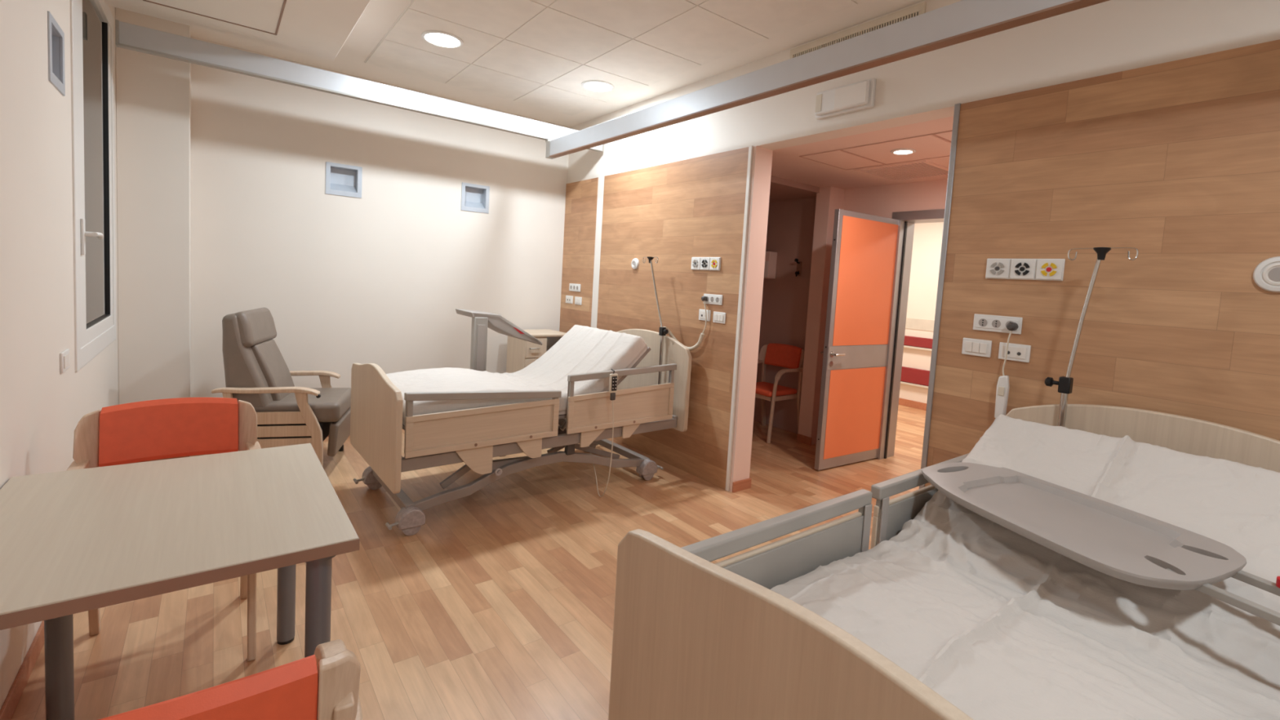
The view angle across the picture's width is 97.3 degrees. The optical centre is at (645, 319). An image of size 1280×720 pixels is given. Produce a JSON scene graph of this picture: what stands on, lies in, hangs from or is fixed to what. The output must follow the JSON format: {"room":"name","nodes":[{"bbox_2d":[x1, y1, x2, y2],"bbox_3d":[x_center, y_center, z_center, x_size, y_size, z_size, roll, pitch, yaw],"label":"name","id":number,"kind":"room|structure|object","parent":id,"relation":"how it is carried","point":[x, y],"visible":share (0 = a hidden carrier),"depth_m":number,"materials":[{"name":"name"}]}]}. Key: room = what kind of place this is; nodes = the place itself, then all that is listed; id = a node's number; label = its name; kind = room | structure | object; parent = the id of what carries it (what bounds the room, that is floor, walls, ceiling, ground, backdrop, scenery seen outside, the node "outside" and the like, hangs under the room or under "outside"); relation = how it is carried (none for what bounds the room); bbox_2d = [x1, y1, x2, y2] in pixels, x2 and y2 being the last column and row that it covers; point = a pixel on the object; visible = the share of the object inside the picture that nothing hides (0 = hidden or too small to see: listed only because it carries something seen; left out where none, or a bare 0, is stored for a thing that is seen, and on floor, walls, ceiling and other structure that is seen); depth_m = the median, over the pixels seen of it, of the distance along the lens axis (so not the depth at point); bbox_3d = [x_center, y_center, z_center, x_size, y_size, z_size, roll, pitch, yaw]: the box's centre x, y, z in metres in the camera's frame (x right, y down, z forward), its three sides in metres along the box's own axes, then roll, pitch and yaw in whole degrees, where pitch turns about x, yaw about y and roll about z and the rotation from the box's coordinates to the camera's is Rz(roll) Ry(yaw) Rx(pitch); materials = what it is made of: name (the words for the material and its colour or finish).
{"room":"hospital room","nodes":[
{"label":"hospital room","id":0,"kind":"room"},
{"bbox_2d":[0,0,118,710],"bbox_3d":[-1.757,-0.274,1.258,0.250,3.100,6.767,0,5,-37],"label":"wall","id":1,"kind":"structure","parent":0,"point":[42,406],"depth_m":2.00,"materials":[{"name":"white paint"}]},
{"bbox_2d":[0,620,44,719],"bbox_3d":[-1.608,1.252,1.270,0.010,0.075,6.330,0,5,-37],"label":"baseboard","id":2,"kind":"structure","parent":1,"relation":"attached to","point":[8,708],"depth_m":1.85,"materials":[{"name":"brown wood"}]},
{"bbox_2d":[47,10,65,96],"bbox_3d":[-2.378,-1.050,2.220,0.082,0.256,0.266,0,5,-37],"label":"recessed light","id":3,"kind":"object","parent":1,"relation":"in","point":[55,35],"visible":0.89,"depth_m":2.30,"materials":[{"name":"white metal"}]},
{"bbox_2d":[59,348,70,373],"bbox_3d":[-2.449,0.175,2.375,0.013,0.084,0.140,0,5,-37],"label":"light switch","id":4,"kind":"object","parent":1,"relation":"attached to","point":[64,356],"visible":1,"depth_m":2.34,"materials":[{"name":"white plastic"}]},
{"bbox_2d":[70,0,116,372],"bbox_3d":[-2.962,-0.804,2.999,0.190,1.985,1.295,0,5,-37],"label":"window","id":5,"kind":"structure","parent":1,"relation":"in","point":[91,21],"depth_m":3.00,"materials":[{"name":"white plastic"}]},
{"bbox_2d":[115,7,191,457],"bbox_3d":[-3.370,-0.500,3.873,0.368,3.000,0.237,0,5,-37],"label":"wall column","id":6,"kind":"structure","parent":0,"point":[153,92],"depth_m":3.77,"materials":[{"name":"white paint"}]},
{"bbox_2d":[129,455,189,463],"bbox_3d":[-3.379,0.968,3.878,0.368,0.075,0.010,0,5,-37],"label":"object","id":7,"kind":"structure","parent":6,"relation":"attached to","point":[188,455],"depth_m":3.90,"materials":[{"name":"brown wood"}]},
{"bbox_2d":[103,0,370,61],"bbox_3d":[-0.848,-1.594,1.233,1.155,0.144,5.865,0,5,-37],"label":"ceiling","id":8,"kind":"structure","parent":0,"point":[320,28],"depth_m":3.27,"materials":[{"name":"paint"}]},
{"bbox_2d":[115,19,603,151],"bbox_3d":[-1.740,-1.650,4.274,3.341,0.140,0.053,0,5,-37],"label":"ceiling beam","id":9,"kind":"structure","parent":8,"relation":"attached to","point":[131,37],"depth_m":3.86,"materials":[{"name":"grey metal"}]},
{"bbox_2d":[191,36,569,397],"bbox_3d":[-2.308,-0.565,4.956,3.871,3.100,0.200,0,5,-37],"label":"wall","id":10,"kind":"structure","parent":0,"point":[380,277],"depth_m":4.73,"materials":[{"name":"white paint"}]},
{"bbox_2d":[325,161,362,198],"bbox_3d":[-2.504,-1.145,4.658,0.266,0.256,0.082,0,5,-37],"label":"recessed light","id":11,"kind":"object","parent":10,"relation":"in","point":[341,180],"visible":1,"depth_m":4.67,"materials":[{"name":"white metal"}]},
{"bbox_2d":[461,182,489,213],"bbox_3d":[-1.627,-1.142,5.330,0.266,0.256,0.082,0,5,-37],"label":"recessed light","id":12,"kind":"object","parent":10,"relation":"in","point":[474,197],"visible":1,"depth_m":5.34,"materials":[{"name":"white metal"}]},
{"bbox_2d":[10,404,925,719],"bbox_3d":[0.912,1.241,4.887,9.000,0.120,9.600,0,5,-37],"label":"floor","id":13,"kind":"structure","parent":0,"point":[500,606],"depth_m":2.50,"materials":[{"name":"brown wood"}]},
{"bbox_2d":[66,397,261,661],"bbox_3d":[-1.753,0.777,2.076,0.560,0.893,0.513,0,5,-37],"label":"armchair","id":14,"kind":"object","parent":13,"relation":"on","point":[167,428],"visible":0.53,"depth_m":2.17,"materials":[{"name":"orange fabric"}]},
{"bbox_2d":[0,443,359,719],"bbox_3d":[-1.387,0.903,1.646,0.808,0.742,0.953,0,5,-37],"label":"dining table","id":15,"kind":"object","parent":13,"relation":"on","point":[74,541],"visible":0.98,"depth_m":1.51,"materials":[{"name":"laminate"}]},
{"bbox_2d":[98,639,362,719],"bbox_3d":[-0.792,0.914,0.919,0.560,0.893,0.513,1,5,-33],"label":"armchair","id":16,"kind":"object","parent":13,"relation":"on","point":[323,685],"visible":1,"depth_m":0.80,"materials":[{"name":"orange fabric"}]},
{"bbox_2d":[211,307,351,465],"bbox_3d":[-2.503,0.492,3.978,0.715,1.108,0.698,2,4,-18],"label":"recliner","id":17,"kind":"object","parent":13,"relation":"on","point":[256,372],"visible":0.84,"depth_m":3.73,"materials":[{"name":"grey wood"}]},
{"bbox_2d":[234,307,276,346],"bbox_3d":[-2.692,0.050,3.880,0.131,0.234,0.525,2,4,-18],"label":"cushion","id":18,"kind":"object","parent":17,"relation":"on","point":[255,327],"depth_m":3.75,"materials":[{"name":"grey leather"}]},
{"bbox_2d":[251,338,294,400],"bbox_3d":[-2.607,0.368,3.935,0.193,0.419,0.370,2,4,-18],"label":"lumbar cushion","id":19,"kind":"object","parent":17,"relation":"on","point":[273,366],"depth_m":3.86,"materials":[{"name":"grey leather"}]},
{"bbox_2d":[253,387,351,422],"bbox_3d":[-2.445,0.606,4.006,0.580,0.135,0.570,2,4,-18],"label":"seat cushion","id":20,"kind":"object","parent":17,"relation":"on","point":[334,404],"depth_m":3.82,"materials":[{"name":"grey leather"}]},
{"bbox_2d":[455,308,542,371],"bbox_3d":[-1.331,0.496,4.664,0.843,1.137,0.381,0,5,-37],"label":"table","id":21,"kind":"object","parent":13,"relation":"on","point":[481,320],"visible":0.45,"depth_m":4.44,"materials":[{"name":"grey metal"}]},
{"bbox_2d":[350,328,692,535],"bbox_3d":[-0.799,0.616,3.937,2.080,1.062,1.040,0,5,-39],"label":"hospital bed","id":22,"kind":"object","parent":13,"relation":"on","point":[473,437],"visible":0.85,"depth_m":3.42,"materials":[{"name":"brown wood"}]},
{"bbox_2d":[386,324,646,421],"bbox_3d":[-0.900,0.311,3.820,1.640,0.472,0.883,0,5,-39],"label":"mattress","id":23,"kind":"object","parent":22,"relation":"on","point":[582,348],"visible":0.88,"depth_m":3.85,"materials":[{"name":"beige fabric"}]},
{"bbox_2d":[588,368,617,497],"bbox_3d":[-0.321,0.746,3.828,0.067,0.866,0.368,0,5,-37],"label":"remote","id":24,"kind":"object","parent":22,"relation":"hanging from","point":[613,380],"visible":0.97,"depth_m":3.69,"materials":[{"name":"beige plastic"}]},
{"bbox_2d":[642,256,668,384],"bbox_3d":[0.053,0.039,4.389,0.057,1.046,0.381,0,5,-37],"label":"pole","id":25,"kind":"object","parent":22,"relation":"attached to","point":[663,331],"visible":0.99,"depth_m":4.31,"materials":[{"name":"silver metal"}]},
{"bbox_2d":[662,296,706,351],"bbox_3d":[0.300,0.026,4.285,0.392,0.422,0.110,6,5,30],"label":"power cable","id":26,"kind":"object","parent":25,"relation":"hanging from","point":[704,299],"visible":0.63,"depth_m":4.18,"materials":[{"name":"beige plastic"}]},
{"bbox_2d":[506,328,565,373],"bbox_3d":[-1.071,0.572,5.505,0.490,0.900,0.460,0,5,-37],"label":"base cabinet","id":27,"kind":"object","parent":13,"relation":"on","point":[521,353],"visible":0.29,"depth_m":5.32,"materials":[{"name":"brown wood"}]},
{"bbox_2d":[523,328,565,337],"bbox_3d":[-1.052,0.135,5.483,0.490,0.025,0.440,0,5,-37],"label":"countertop","id":28,"kind":"structure","parent":27,"relation":"on","point":[539,332],"depth_m":5.40,"materials":[{"name":"beige wood"}]},
{"bbox_2d":[755,343,804,443],"bbox_3d":[1.225,0.701,5.596,0.513,0.893,0.560,0,5,-37],"label":"armchair","id":29,"kind":"object","parent":13,"relation":"on","point":[788,356],"visible":0.81,"depth_m":5.54,"materials":[{"name":"orange fabric"}]},
{"bbox_2d":[798,186,844,444],"bbox_3d":[1.660,-0.020,5.348,0.220,2.412,0.150,0,5,-37],"label":"wall pier","id":30,"kind":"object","parent":13,"relation":"on","point":[829,198],"visible":0.76,"depth_m":5.27,"materials":[{"name":"paint"}]},
{"bbox_2d":[796,433,811,445],"bbox_3d":[1.505,1.144,5.355,0.010,0.075,0.160,0,5,-37],"label":"baseboard","id":31,"kind":"object","parent":30,"relation":"attached to","point":[801,438],"visible":1,"depth_m":5.35,"materials":[{"name":"brown wood"}]},
{"bbox_2d":[608,404,1279,719],"bbox_3d":[1.067,0.883,1.493,2.105,1.085,1.040,0,5,-37],"label":"hospital bed","id":32,"kind":"object","parent":13,"relation":"on","point":[695,637],"visible":0.42,"depth_m":1.10,"materials":[{"name":"brown wood"}]},
{"bbox_2d":[770,414,1279,719],"bbox_3d":[0.995,0.625,1.412,1.758,0.468,0.903,0,5,-37],"label":"sheet","id":33,"kind":"object","parent":32,"relation":"on","point":[998,623],"visible":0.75,"depth_m":1.38,"materials":[{"name":"beige fabric"}]},
{"bbox_2d":[1044,247,1138,426],"bbox_3d":[1.738,0.164,2.224,0.057,0.891,0.248,0,5,-37],"label":"pole","id":34,"kind":"object","parent":32,"relation":"attached to","point":[1064,384],"visible":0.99,"depth_m":2.25,"materials":[{"name":"silver metal"}]},
{"bbox_2d":[921,462,1279,626],"bbox_3d":[1.206,0.567,1.525,0.395,0.063,0.994,2,4,-19],"label":"tray","id":35,"kind":"object","parent":32,"relation":"on","point":[1109,539],"visible":1,"depth_m":1.49,"materials":[{"name":"grey plastic"}]},
{"bbox_2d":[116,0,924,127],"bbox_3d":[-0.223,-1.775,2.199,3.721,0.168,6.667,0,5,-37],"label":"ceiling","id":36,"kind":"structure","parent":0,"point":[531,59],"depth_m":3.72,"materials":[{"name":"paint"}]},
{"bbox_2d":[421,30,463,48],"bbox_3d":[-1.353,-1.858,3.748,0.264,0.009,0.264,0,5,-37],"label":"recessed light","id":37,"kind":"object","parent":36,"relation":"in","point":[439,38],"visible":1,"depth_m":3.73,"materials":[{"name":"white plastic"}]},
{"bbox_2d":[581,80,613,92],"bbox_3d":[-0.385,-1.855,4.489,0.264,0.009,0.264,0,5,-37],"label":"recessed light","id":38,"kind":"object","parent":36,"relation":"in","point":[597,86],"visible":1,"depth_m":4.47,"materials":[{"name":"white plastic"}]},
{"bbox_2d":[545,0,1109,159],"bbox_3d":[0.837,-1.244,2.744,0.064,0.166,5.630,0,5,-37],"label":"ceiling beam","id":39,"kind":"structure","parent":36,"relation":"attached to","point":[963,20],"depth_m":2.61,"materials":[{"name":"grey metal"}]},
{"bbox_2d":[729,146,773,491],"bbox_3d":[0.740,0.024,3.967,0.171,2.413,0.025,0,5,-37],"label":"wall","id":40,"kind":"structure","parent":0,"point":[762,157],"depth_m":3.95,"materials":[{"name":"paint"}]},
{"bbox_2d":[731,477,751,493],"bbox_3d":[0.688,1.190,4.036,0.188,0.075,0.012,0,5,-37],"label":"baseboard","id":41,"kind":"structure","parent":40,"relation":"attached to","point":[744,484],"depth_m":4.03,"materials":[{"name":"brown wood"}]},
{"bbox_2d":[768,175,819,202],"bbox_3d":[0.863,-1.345,5.358,1.880,0.240,1.130,0,5,-37],"label":"ceiling","id":42,"kind":"structure","parent":0,"point":[780,189],"depth_m":5.20,"materials":[{"name":"white paint"}]},
{"bbox_2d":[753,178,947,433],"bbox_3d":[2.043,-0.080,5.168,0.170,2.600,3.287,0,5,-37],"label":"wall","id":43,"kind":"structure","parent":0,"point":[790,223],"depth_m":5.73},
{"bbox_2d":[764,251,777,279],"bbox_3d":[1.262,-0.571,5.947,0.126,0.280,0.200,0,5,-37],"label":"upper cabinet","id":44,"kind":"object","parent":43,"relation":"attached to","point":[771,257],"visible":0.48,"depth_m":5.86,"materials":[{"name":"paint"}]},
{"bbox_2d":[794,258,802,276],"bbox_3d":[1.523,-0.516,5.646,0.064,0.178,0.093,7,5,40],"label":"wall hook","id":45,"kind":"object","parent":43,"relation":"attached to","point":[798,272],"visible":1,"depth_m":5.66,"materials":[{"name":"black plastic"}]},
{"bbox_2d":[814,208,898,470],"bbox_3d":[1.809,0.181,4.735,0.899,2.090,0.158,1,5,-34],"label":"door","id":46,"kind":"structure","parent":43,"relation":"in","point":[864,246],"depth_m":4.65,"materials":[{"name":"wood"}]},
{"bbox_2d":[875,208,945,459],"bbox_3d":[2.481,0.199,4.629,0.240,2.170,1.020,0,5,-37],"label":"door frame","id":47,"kind":"structure","parent":43,"relation":"attached to","point":[907,220],"depth_m":4.95,"materials":[{"name":"metal"}]},
{"bbox_2d":[771,115,953,189],"bbox_3d":[1.884,-1.230,4.169,1.904,0.188,2.007,0,5,-37],"label":"ceiling","id":48,"kind":"structure","parent":0,"point":[787,163],"depth_m":4.16,"materials":[{"name":"paint"}]},
{"bbox_2d":[799,129,952,169],"bbox_3d":[1.717,-1.110,3.716,0.584,0.006,1.273,0,5,-37],"label":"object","id":49,"kind":"object","parent":48,"relation":"attached to","point":[928,146],"visible":0.64,"depth_m":3.81,"materials":[{"name":"paint"}]},
{"bbox_2d":[853,160,948,181],"bbox_3d":[2.013,-1.135,4.333,0.560,0.008,0.560,0,5,-37],"label":"ceiling panel","id":50,"kind":"object","parent":48,"relation":"in","point":[924,168],"visible":0.91,"depth_m":4.32,"materials":[{"name":"paint"}]},
{"bbox_2d":[890,148,915,154],"bbox_3d":[1.698,-1.104,3.716,0.154,0.009,0.154,0,5,-37],"label":"recessed light","id":51,"kind":"object","parent":48,"relation":"in","point":[899,151],"visible":1,"depth_m":3.70,"materials":[{"name":"white plastic"}]},
{"bbox_2d":[898,222,943,403],"bbox_3d":[3.992,-0.185,6.830,0.156,2.800,9.000,0,5,-37],"label":"wall","id":52,"kind":"structure","parent":0,"point":[927,237],"depth_m":7.27,"materials":[{"name":"white paint"}]},
{"bbox_2d":[898,397,926,410],"bbox_3d":[3.851,1.164,6.876,0.015,0.090,9.000,0,5,-37],"label":"baseboard","id":53,"kind":"structure","parent":52,"relation":"attached to","point":[906,402],"depth_m":7.34,"materials":[{"name":"brown wood"}]},
{"bbox_2d":[900,366,929,388],"bbox_3d":[3.859,0.808,6.841,0.044,0.225,8.800,0,5,-37],"label":"rail","id":54,"kind":"object","parent":52,"relation":"attached to","point":[910,376],"visible":0.02,"depth_m":7.29,"materials":[{"name":"red paint"}]},
{"bbox_2d":[903,335,933,351],"bbox_3d":[3.884,0.365,6.810,0.044,0.155,8.800,0,5,-37],"label":"rail","id":55,"kind":"object","parent":52,"relation":"attached to","point":[913,342],"visible":0.02,"depth_m":7.27,"materials":[{"name":"red paint"}]},
{"bbox_2d":[567,0,1279,482],"bbox_3d":[1.169,-0.255,3.374,0.193,3.100,6.567,0,5,-37],"label":"wall","id":56,"kind":"structure","parent":0,"point":[1111,36],"depth_m":2.77,"materials":[{"name":"white paint"}]},
{"bbox_2d":[565,295,573,303],"bbox_3d":[-0.790,-0.203,5.796,0.014,0.078,0.140,0,5,-37],"label":"socket","id":57,"kind":"object","parent":56,"relation":"attached to","point":[569,299],"visible":1,"depth_m":5.78,"materials":[{"name":"white plastic"}]},
{"bbox_2d":[568,283,580,292],"bbox_3d":[-0.715,-0.320,5.699,0.013,0.076,0.218,0,5,-37],"label":"power socket","id":58,"kind":"object","parent":56,"relation":"attached to","point":[573,287],"visible":1,"depth_m":5.69,"materials":[{"name":"white plastic"}]},
{"bbox_2d":[574,296,582,305],"bbox_3d":[-0.681,-0.185,5.653,0.014,0.078,0.126,0,5,-37],"label":"light switch","id":59,"kind":"object","parent":56,"relation":"attached to","point":[578,300],"visible":1,"depth_m":5.64,"materials":[{"name":"white plastic"}]},
{"bbox_2d":[559,177,598,333],"bbox_3d":[-0.708,-0.181,5.710,0.012,2.412,0.615,0,5,-37],"label":"wall panel","id":60,"kind":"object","parent":56,"relation":"attached to","point":[581,197],"depth_m":5.65,"materials":[{"name":"brown wood"}]},
{"bbox_2d":[591,176,604,328],"bbox_3d":[-0.486,-0.148,5.423,0.008,2.412,0.112,0,5,-37],"label":"trim","id":61,"kind":"structure","parent":56,"relation":"attached to","point":[601,180],"depth_m":5.39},
{"bbox_2d":[596,146,748,489],"bbox_3d":[0.095,-0.061,4.661,0.012,2.412,1.812,0,5,-37],"label":"wall panel","id":62,"kind":"object","parent":56,"relation":"attached to","point":[674,213],"depth_m":4.37,"materials":[{"name":"brown wood"}]},
{"bbox_2d":[698,309,711,321],"bbox_3d":[0.436,-0.030,4.194,0.014,0.082,0.122,0,5,-37],"label":"socket","id":63,"kind":"object","parent":56,"relation":"attached to","point":[701,312],"visible":0.99,"depth_m":4.19,"materials":[{"name":"white plastic"}]},
{"bbox_2d":[690,257,720,271],"bbox_3d":[0.450,-0.409,4.173,0.021,0.094,0.316,0,5,-37],"label":"outlet","id":64,"kind":"object","parent":56,"relation":"attached to","point":[697,263],"visible":1,"depth_m":4.16,"materials":[{"name":"white plastic"}]},
{"bbox_2d":[703,293,723,305],"bbox_3d":[0.489,-0.145,4.126,0.014,0.073,0.194,0,5,-37],"label":"power socket","id":65,"kind":"object","parent":56,"relation":"attached to","point":[711,299],"visible":0.99,"depth_m":4.11,"materials":[{"name":"white plastic"}]},
{"bbox_2d":[712,311,726,324],"bbox_3d":[0.530,-0.011,4.072,0.014,0.080,0.124,0,5,-37],"label":"light switch","id":66,"kind":"object","parent":56,"relation":"attached to","point":[718,317],"visible":1,"depth_m":4.06,"materials":[{"name":"white plastic"}]},
{"bbox_2d":[725,145,753,491],"bbox_3d":[0.650,0.019,3.933,0.016,2.416,0.028,0,5,-37],"label":"trim","id":67,"kind":"structure","parent":56,"relation":"attached to","point":[750,148],"depth_m":3.92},
{"bbox_2d":[814,77,875,119],"bbox_3d":[1.141,-1.275,3.261,0.061,0.156,0.372,0,5,-37],"label":"emergency light","id":68,"kind":"object","parent":56,"relation":"attached to","point":[860,95],"visible":1,"depth_m":3.22,"materials":[{"name":"white plastic"}]},
{"bbox_2d":[834,80,866,108],"bbox_3d":[1.158,-1.269,3.193,0.003,0.112,0.200,0,5,-37],"label":"diffuser","id":69,"kind":"object","parent":68,"relation":"attached to","point":[855,95],"depth_m":3.19,"materials":[{"name":"white plastic"}]},
{"bbox_2d":[789,1,926,58],"bbox_3d":[1.182,-1.635,3.248,0.014,0.082,0.860,0,5,-37],"label":"air vent","id":70,"kind":"object","parent":56,"relation":"in","point":[918,9],"visible":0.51,"depth_m":3.19,"materials":[{"name":"beige plastic"}]},
{"bbox_2d":[919,102,960,488],"bbox_3d":[1.486,0.142,2.872,0.058,2.416,0.027,0,5,-37],"label":"trim","id":71,"kind":"structure","parent":56,"relation":"attached to","point":[957,106],"depth_m":2.83,"materials":[{"name":"metal"}]},
{"bbox_2d":[961,337,991,357],"bbox_3d":[1.583,0.136,2.697,0.014,0.080,0.128,0,5,-37],"label":"light switch","id":72,"kind":"object","parent":56,"relation":"attached to","point":[975,347],"visible":1,"depth_m":2.69,"materials":[{"name":"white plastic"}]},
{"bbox_2d":[973,313,1022,334],"bbox_3d":[1.639,0.021,2.624,0.013,0.077,0.204,0,5,-37],"label":"power socket","id":73,"kind":"object","parent":56,"relation":"attached to","point":[995,323],"visible":0.84,"depth_m":2.62,"materials":[{"name":"white plastic"}]},
{"bbox_2d":[994,322,1018,417],"bbox_3d":[1.645,0.236,2.576,0.042,0.447,0.053,0,5,-37],"label":"handset","id":74,"kind":"object","parent":73,"relation":"hanging from","point":[1002,385],"visible":0.93,"depth_m":2.57,"materials":[{"name":"white plastic"}]},
{"bbox_2d":[998,342,1031,362],"bbox_3d":[1.680,0.151,2.570,0.014,0.078,0.126,0,5,-37],"label":"socket","id":75,"kind":"object","parent":56,"relation":"attached to","point":[1019,353],"visible":1,"depth_m":2.56,"materials":[{"name":"white plastic"}]},
{"bbox_2d":[985,258,1065,280],"bbox_3d":[1.704,-0.224,2.535,0.021,0.093,0.307,0,5,-37],"label":"outlet","id":76,"kind":"object","parent":56,"relation":"attached to","point":[1046,269],"visible":1,"depth_m":2.52,"materials":[{"name":"white plastic"}]},
{"bbox_2d":[924,39,1279,486],"bbox_3d":[2.281,0.264,1.806,0.012,2.412,2.645,0,5,-37],"label":"wall panel","id":77,"kind":"object","parent":56,"relation":"attached to","point":[1176,162],"depth_m":2.25,"materials":[{"name":"brown wood"}]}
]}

